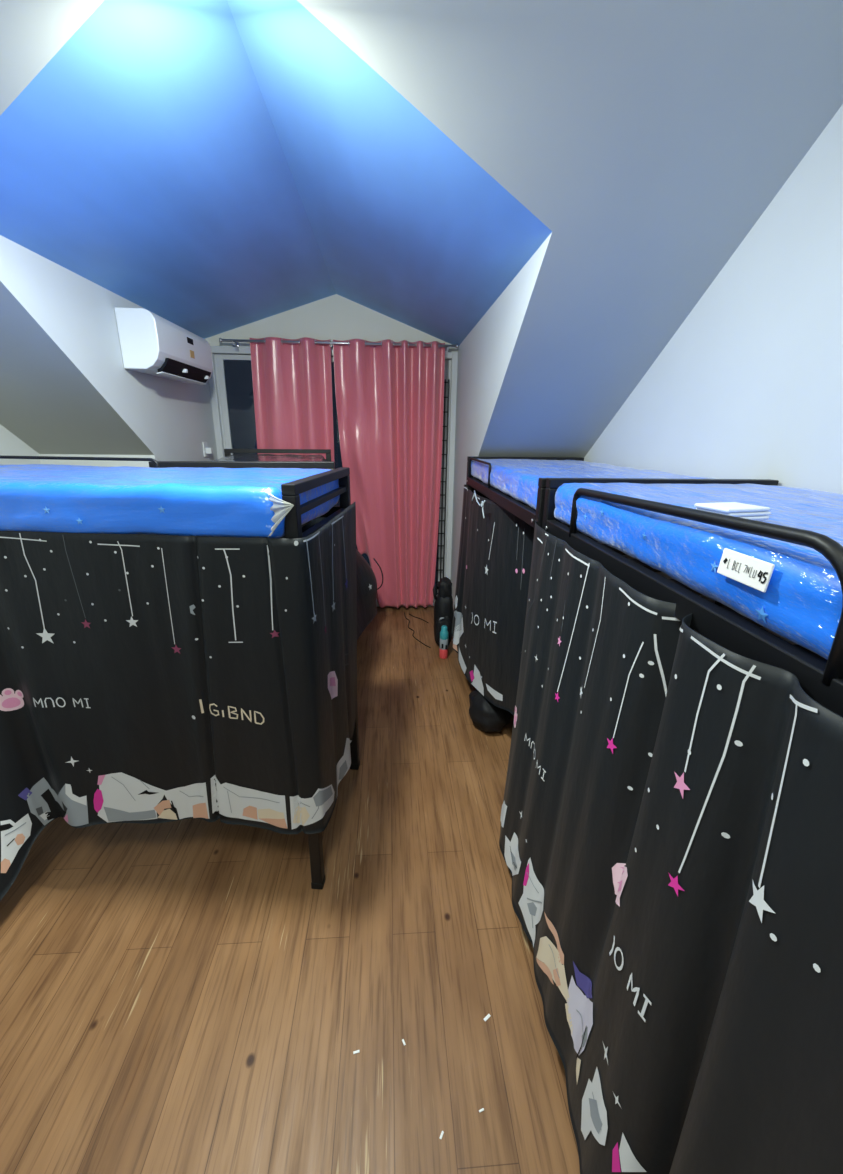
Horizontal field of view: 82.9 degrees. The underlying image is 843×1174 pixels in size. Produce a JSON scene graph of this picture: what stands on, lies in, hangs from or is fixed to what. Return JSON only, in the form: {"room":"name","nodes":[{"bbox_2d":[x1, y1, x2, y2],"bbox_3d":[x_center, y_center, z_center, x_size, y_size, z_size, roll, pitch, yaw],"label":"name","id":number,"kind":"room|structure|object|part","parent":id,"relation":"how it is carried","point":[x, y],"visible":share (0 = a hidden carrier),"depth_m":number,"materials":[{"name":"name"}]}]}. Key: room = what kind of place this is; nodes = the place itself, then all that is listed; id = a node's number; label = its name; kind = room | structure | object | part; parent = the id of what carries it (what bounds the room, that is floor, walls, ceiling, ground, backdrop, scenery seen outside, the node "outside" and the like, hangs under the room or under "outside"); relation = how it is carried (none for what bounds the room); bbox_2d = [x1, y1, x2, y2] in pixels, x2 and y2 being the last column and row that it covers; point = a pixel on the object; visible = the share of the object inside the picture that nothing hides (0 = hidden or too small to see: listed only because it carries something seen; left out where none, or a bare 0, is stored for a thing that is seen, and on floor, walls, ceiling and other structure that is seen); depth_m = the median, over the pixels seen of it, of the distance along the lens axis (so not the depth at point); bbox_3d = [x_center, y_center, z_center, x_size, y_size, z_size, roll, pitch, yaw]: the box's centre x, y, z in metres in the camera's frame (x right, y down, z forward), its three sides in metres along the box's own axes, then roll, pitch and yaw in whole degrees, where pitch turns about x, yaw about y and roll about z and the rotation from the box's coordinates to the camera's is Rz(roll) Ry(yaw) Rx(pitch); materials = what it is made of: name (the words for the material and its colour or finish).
{"room":"dormitory","nodes":[
{"label":"dormitory","id":0,"kind":"room"},
{"bbox_2d":[0,424,41,464],"bbox_3d":[-2.298,-0.359,0.144,0.001,3.938,6.000,-1,18,-4],"label":"wall","id":1,"kind":"structure","parent":0,"point":[10,445],"depth_m":2.91,"materials":[{"name":"white paint"}]},
{"bbox_2d":[39,454,154,466],"bbox_3d":[-2.149,-0.142,3.385,0.728,1.539,0.001,-1,18,-4],"label":"wall","id":2,"kind":"structure","parent":0,"point":[103,463],"depth_m":3.16,"materials":[{"name":"white paint"}]},
{"bbox_2d":[0,235,217,460],"bbox_3d":[-1.776,-0.554,3.211,0.001,2.439,2.572,-1,18,-4],"label":"wall","id":3,"kind":"structure","parent":0,"point":[173,419],"depth_m":2.65,"materials":[{"name":"white paint"}]},
{"bbox_2d":[114,307,212,384],"bbox_3d":[-1.671,-1.573,3.203,0.223,0.335,0.910,-1,18,-4],"label":"air conditioner","id":4,"kind":"object","parent":3,"relation":"attached to","point":[151,344],"visible":1,"depth_m":2.86,"materials":[{"name":"white plastic"}]},
{"bbox_2d":[158,358,210,382],"bbox_3d":[-1.599,-1.466,3.259,0.074,0.081,0.740,-1,18,-4],"label":"outlet","id":5,"kind":"object","parent":4,"relation":"attached to","point":[177,368],"depth_m":3.17,"materials":[{"name":"black plastic"}]},
{"bbox_2d":[202,442,212,456],"bbox_3d":[-1.807,-1.167,4.047,0.059,0.120,0.090,-1,18,-4],"label":"wall socket","id":6,"kind":"object","parent":3,"relation":"attached to","point":[206,450],"visible":1,"depth_m":4.03,"materials":[{"name":"white plastic"}]},
{"bbox_3d":[-1.831,-1.166,4.045,0.011,0.120,0.090,-1,18,-4],"label":"plate","id":7,"kind":"part","parent":6,"relation":"part of","materials":[{"name":"white plastic"}]},
{"bbox_2d":[0,0,551,344],"bbox_3d":[-0.657,-1.807,2.593,2.172,0.382,3.123,-1,18,-4],"label":"ceiling","id":8,"kind":"structure","parent":0,"point":[214,167],"depth_m":1.86,"materials":[{"name":"blue paint"}]},
{"bbox_2d":[0,606,579,1173],"bbox_3d":[-0.551,1.265,1.594,3.652,0.001,7.522,-1,18,-4],"label":"floor","id":9,"kind":"structure","parent":0,"point":[180,996],"depth_m":1.54,"materials":[{"name":"brown wood"}]},
{"bbox_2d":[0,455,359,889],"bbox_3d":[-1.298,0.284,2.033,1.904,1.579,0.752,2,18,4],"label":"bunk bed","id":10,"kind":"object","parent":9,"relation":"on","point":[291,490],"visible":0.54,"depth_m":1.82,"materials":[{"name":"black metal"}]},
{"bbox_3d":[-1.597,-0.491,2.187,0.844,0.206,0.013,2,18,4],"label":"guard rail","id":11,"kind":"part","parent":10,"relation":"part of","materials":[{"name":"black metal"}]},
{"bbox_2d":[0,464,339,537],"bbox_3d":[-1.280,-0.347,1.789,1.871,0.174,0.780,2,18,4],"label":"mattress","id":12,"kind":"object","parent":10,"relation":"on","point":[175,501],"visible":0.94,"depth_m":1.42,"materials":[{"name":"blue plastic"}]},
{"bbox_2d":[0,502,356,900],"bbox_3d":[-1.017,0.459,1.719,1.811,1.365,0.728,-6,19,-21],"label":"curtain","id":13,"kind":"object","parent":10,"relation":"hanging from","point":[145,679],"visible":1,"depth_m":1.61,"materials":[{"name":"black fabric"}]},
{"bbox_3d":[-0.397,0.447,1.648,0.042,1.515,0.042,2,18,4],"label":"post","id":14,"kind":"part","parent":10,"relation":"part of","materials":[{"name":"black metal"}]},
{"bbox_3d":[-1.265,-0.367,2.193,1.816,0.050,0.032,2,18,4],"label":"rail","id":15,"kind":"part","parent":10,"relation":"part of","materials":[{"name":"black metal"}]},
{"bbox_3d":[-0.346,0.234,2.311,0.042,1.515,0.042,2,18,4],"label":"post","id":16,"kind":"part","parent":10,"relation":"part of","materials":[{"name":"black metal"}]},
{"bbox_2d":[149,449,335,505],"bbox_3d":[-1.016,-0.122,3.334,0.852,1.560,1.784,-3,18,-10],"label":"bunk bed","id":17,"kind":"object","parent":9,"relation":"on","point":[327,464],"visible":0.22,"depth_m":2.30,"materials":[{"name":"black metal"}]},
{"bbox_2d":[211,454,324,460],"bbox_3d":[-1.010,-0.779,3.122,0.756,0.116,1.689,-3,18,-10],"label":"mattress","id":18,"kind":"object","parent":17,"relation":"on","point":[235,457],"visible":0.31,"depth_m":3.37,"materials":[{"name":"blue plastic"}]},
{"bbox_3d":[-0.788,-0.393,4.222,0.042,1.522,0.042,-3,18,-10],"label":"post","id":19,"kind":"part","parent":17,"relation":"part of","materials":[{"name":"black metal"}]},
{"bbox_2d":[302,517,376,639],"bbox_3d":[-0.827,-0.134,3.299,0.897,1.211,1.909,1,18,0],"label":"curtain","id":20,"kind":"object","parent":17,"relation":"hanging from","point":[366,579],"visible":0.08,"depth_m":3.81,"materials":[{"name":"black fabric"}]},
{"bbox_2d":[373,558,382,589],"bbox_3d":[-0.364,-0.099,4.006,0.089,0.287,0.029,6,19,15],"label":"cable","id":21,"kind":"object","parent":20,"relation":"hanging from","point":[373,558],"visible":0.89,"depth_m":3.99,"materials":[{"name":"black plastic"}]},
{"bbox_2d":[404,612,430,647],"bbox_3d":[-0.082,0.382,4.333,0.080,0.007,0.844,-5,19,-16],"label":"power cable","id":22,"kind":"object","parent":9,"relation":"on","point":[404,612],"visible":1,"depth_m":4.30,"materials":[{"name":"black plastic"}]},
{"bbox_2d":[433,577,453,645],"bbox_3d":[0.181,0.215,3.918,0.186,0.589,0.251,-1,18,-4],"label":"backpack","id":23,"kind":"object","parent":9,"relation":"on","point":[443,605],"visible":0.78,"depth_m":3.83,"materials":[{"name":"black fabric"}]},
{"bbox_2d":[439,625,448,658],"bbox_3d":[0.177,0.433,3.765,0.068,0.268,0.069,-1,18,-4],"label":"spray bottle","id":24,"kind":"object","parent":9,"relation":"on","point":[443,651],"visible":1,"depth_m":3.74,"materials":[{"name":"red plastic"}]},
{"bbox_2d":[469,689,511,732],"bbox_3d":[0.420,0.718,2.899,0.267,0.264,0.314,-1,18,-4],"label":"cloth bundle","id":25,"kind":"object","parent":9,"relation":"on","point":[486,716],"visible":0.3,"depth_m":2.79,"materials":[{"name":"black fabric"}]},
{"bbox_2d":[459,456,725,664],"bbox_3d":[0.756,0.102,2.720,0.812,1.553,1.664,-1,18,-4],"label":"bunk bed","id":26,"kind":"object","parent":9,"relation":"on","point":[523,511],"visible":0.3,"depth_m":2.25,"materials":[{"name":"black metal"}]},
{"bbox_3d":[0.324,-0.131,3.466,0.042,1.515,0.042,-1,18,-4],"label":"post","id":27,"kind":"part","parent":26,"relation":"part of","materials":[{"name":"black metal"}]},
{"bbox_3d":[0.345,-0.693,2.876,0.013,0.144,0.654,-1,18,-4],"label":"guard rail","id":28,"kind":"part","parent":26,"relation":"part of","materials":[{"name":"black metal"}]},
{"bbox_2d":[452,485,533,714],"bbox_3d":[0.416,0.065,2.803,0.316,1.166,1.666,-1,18,-4],"label":"curtain","id":29,"kind":"object","parent":26,"relation":"hanging from","point":[495,557],"visible":0.83,"depth_m":2.59,"materials":[{"name":"black fabric"}]},
{"bbox_2d":[471,490,484,517],"bbox_3d":[0.313,-0.457,2.607,0.020,0.101,0.394,-1,18,-4],"label":"string","id":30,"kind":"object","parent":29,"relation":"attached to","point":[482,502],"visible":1,"depth_m":2.54,"materials":[{"name":"grey fabric"}]},
{"bbox_3d":[0.380,-0.483,2.504,0.032,0.050,1.576,-1,18,-4],"label":"rail","id":31,"kind":"part","parent":26,"relation":"part of","materials":[{"name":"black metal"}]},
{"bbox_3d":[0.431,0.367,1.930,0.042,1.515,0.042,-1,18,-4],"label":"post","id":32,"kind":"part","parent":26,"relation":"part of","materials":[{"name":"black metal"}]},
{"bbox_2d":[471,459,714,509],"bbox_3d":[0.766,-0.569,2.509,0.795,0.134,1.582,-1,18,-4],"label":"mattress","id":33,"kind":"object","parent":26,"relation":"on","point":[516,478],"visible":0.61,"depth_m":2.23,"materials":[{"name":"blue plastic"}]},
{"bbox_3d":[1.187,0.360,1.981,0.042,1.515,0.042,-1,18,-4],"label":"post","id":34,"kind":"part","parent":26,"relation":"part of","materials":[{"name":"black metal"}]},
{"bbox_2d":[542,478,842,716],"bbox_3d":[0.889,0.634,1.026,0.827,1.584,1.864,-1,18,-4],"label":"bunk bed","id":35,"kind":"object","parent":9,"relation":"on","point":[821,679],"visible":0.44,"depth_m":0.80,"materials":[{"name":"black metal"}]},
{"bbox_3d":[0.443,0.383,1.871,0.042,1.520,0.042,-1,18,-4],"label":"post","id":36,"kind":"part","parent":35,"relation":"part of","materials":[{"name":"black metal"}]},
{"bbox_2d":[499,522,842,1173],"bbox_3d":[0.419,0.613,1.175,0.253,1.283,1.802,2,18,2],"label":"curtain","id":37,"kind":"object","parent":35,"relation":"hanging from","point":[671,839],"visible":0.99,"depth_m":0.83,"materials":[{"name":"black fabric"}]},
{"bbox_2d":[554,483,842,659],"bbox_3d":[0.893,-0.026,0.818,0.820,0.143,1.760,-1,18,-4],"label":"mattress","id":38,"kind":"object","parent":35,"relation":"on","point":[792,591],"visible":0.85,"depth_m":0.86,"materials":[{"name":"blue fabric"}]},
{"bbox_2d":[694,502,770,519],"bbox_3d":[0.599,-0.146,0.922,0.105,0.024,0.080,-4,19,-15],"label":"packet","id":39,"kind":"object","parent":38,"relation":"on","point":[747,511],"visible":0.74,"depth_m":0.89,"materials":[{"name":"white plastic"}]},
{"bbox_2d":[205,294,457,351],"bbox_3d":[-0.765,-2.287,4.138,2.172,0.421,0.120,-1,18,-4],"label":"wall","id":40,"kind":"structure","parent":0,"point":[334,317],"depth_m":4.08,"materials":[{"name":"beige paint"}]},
{"bbox_2d":[209,346,457,606],"bbox_3d":[-0.781,-0.946,4.553,2.172,2.385,0.115,-1,18,-4],"label":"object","id":41,"kind":"structure","parent":40,"relation":"in","point":[230,381],"depth_m":4.31,"materials":[{"name":"white metal"}]},
{"bbox_3d":[-1.217,-0.934,4.521,1.147,2.280,0.030,-1,18,-4],"label":"sash","id":42,"kind":"part","parent":41,"relation":"part of","materials":[{"name":"white metal"}]},
{"bbox_3d":[-1.217,-0.941,4.518,1.047,2.185,0.006,-1,18,-4],"label":"pane","id":43,"kind":"part","parent":41,"relation":"part of","materials":[{"name":"clear glass"}]},
{"bbox_2d":[219,338,458,355],"bbox_3d":[-0.683,-2.048,4.076,2.002,0.082,0.124,-1,18,-4],"label":"curtain rod","id":44,"kind":"object","parent":41,"relation":"attached to","point":[235,342],"visible":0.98,"depth_m":4.02,"materials":[{"name":"silver metal"}]},
{"bbox_2d":[250,337,334,468],"bbox_3d":[-1.140,-0.941,4.350,0.726,2.390,0.126,-1,18,-4],"label":"window curtain","id":45,"kind":"object","parent":44,"relation":"hanging from","point":[292,383],"visible":0.42,"depth_m":4.13,"materials":[{"name":"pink fabric"}]},
{"bbox_2d":[333,339,444,607],"bbox_3d":[-0.286,-0.941,4.417,0.953,2.411,0.133,0,18,-3],"label":"window curtain","id":46,"kind":"object","parent":44,"relation":"hanging from","point":[390,398],"visible":0.96,"depth_m":4.33,"materials":[{"name":"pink fabric"}]},
{"bbox_3d":[-0.234,-0.960,4.617,0.828,2.185,0.006,-1,18,-4],"label":"pane","id":47,"kind":"part","parent":41,"relation":"part of","materials":[{"name":"glass"}]},
{"bbox_3d":[-0.234,-0.953,4.619,0.928,2.280,0.030,-1,18,-4],"label":"sash","id":48,"kind":"part","parent":41,"relation":"part of","materials":[{"name":"white metal"}]},
{"bbox_2d":[435,379,448,594],"bbox_3d":[0.021,-0.888,4.574,0.431,2.040,0.008,-1,18,-4],"label":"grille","id":49,"kind":"object","parent":41,"relation":"attached to","point":[446,508],"depth_m":4.62,"materials":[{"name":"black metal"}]},
{"bbox_2d":[0,0,842,457],"bbox_3d":[-0.547,-1.476,1.169,3.652,2.399,3.600,-1,18,-4],"label":"ceiling","id":50,"kind":"structure","parent":0,"point":[650,138],"depth_m":1.51,"materials":[{"name":"grey paint"}]},
{"bbox_2d":[451,232,551,608],"bbox_3d":[0.390,-0.570,3.369,0.001,2.424,2.550,-1,18,-4],"label":"wall","id":51,"kind":"structure","parent":0,"point":[484,356],"depth_m":3.14,"materials":[{"name":"white paint"}]},
{"bbox_2d":[584,104,842,644],"bbox_3d":[1.346,-0.391,0.389,0.001,3.938,6.000,-1,18,-4],"label":"wall","id":52,"kind":"structure","parent":0,"point":[749,385],"depth_m":1.74,"materials":[{"name":"white paint"}]}
]}

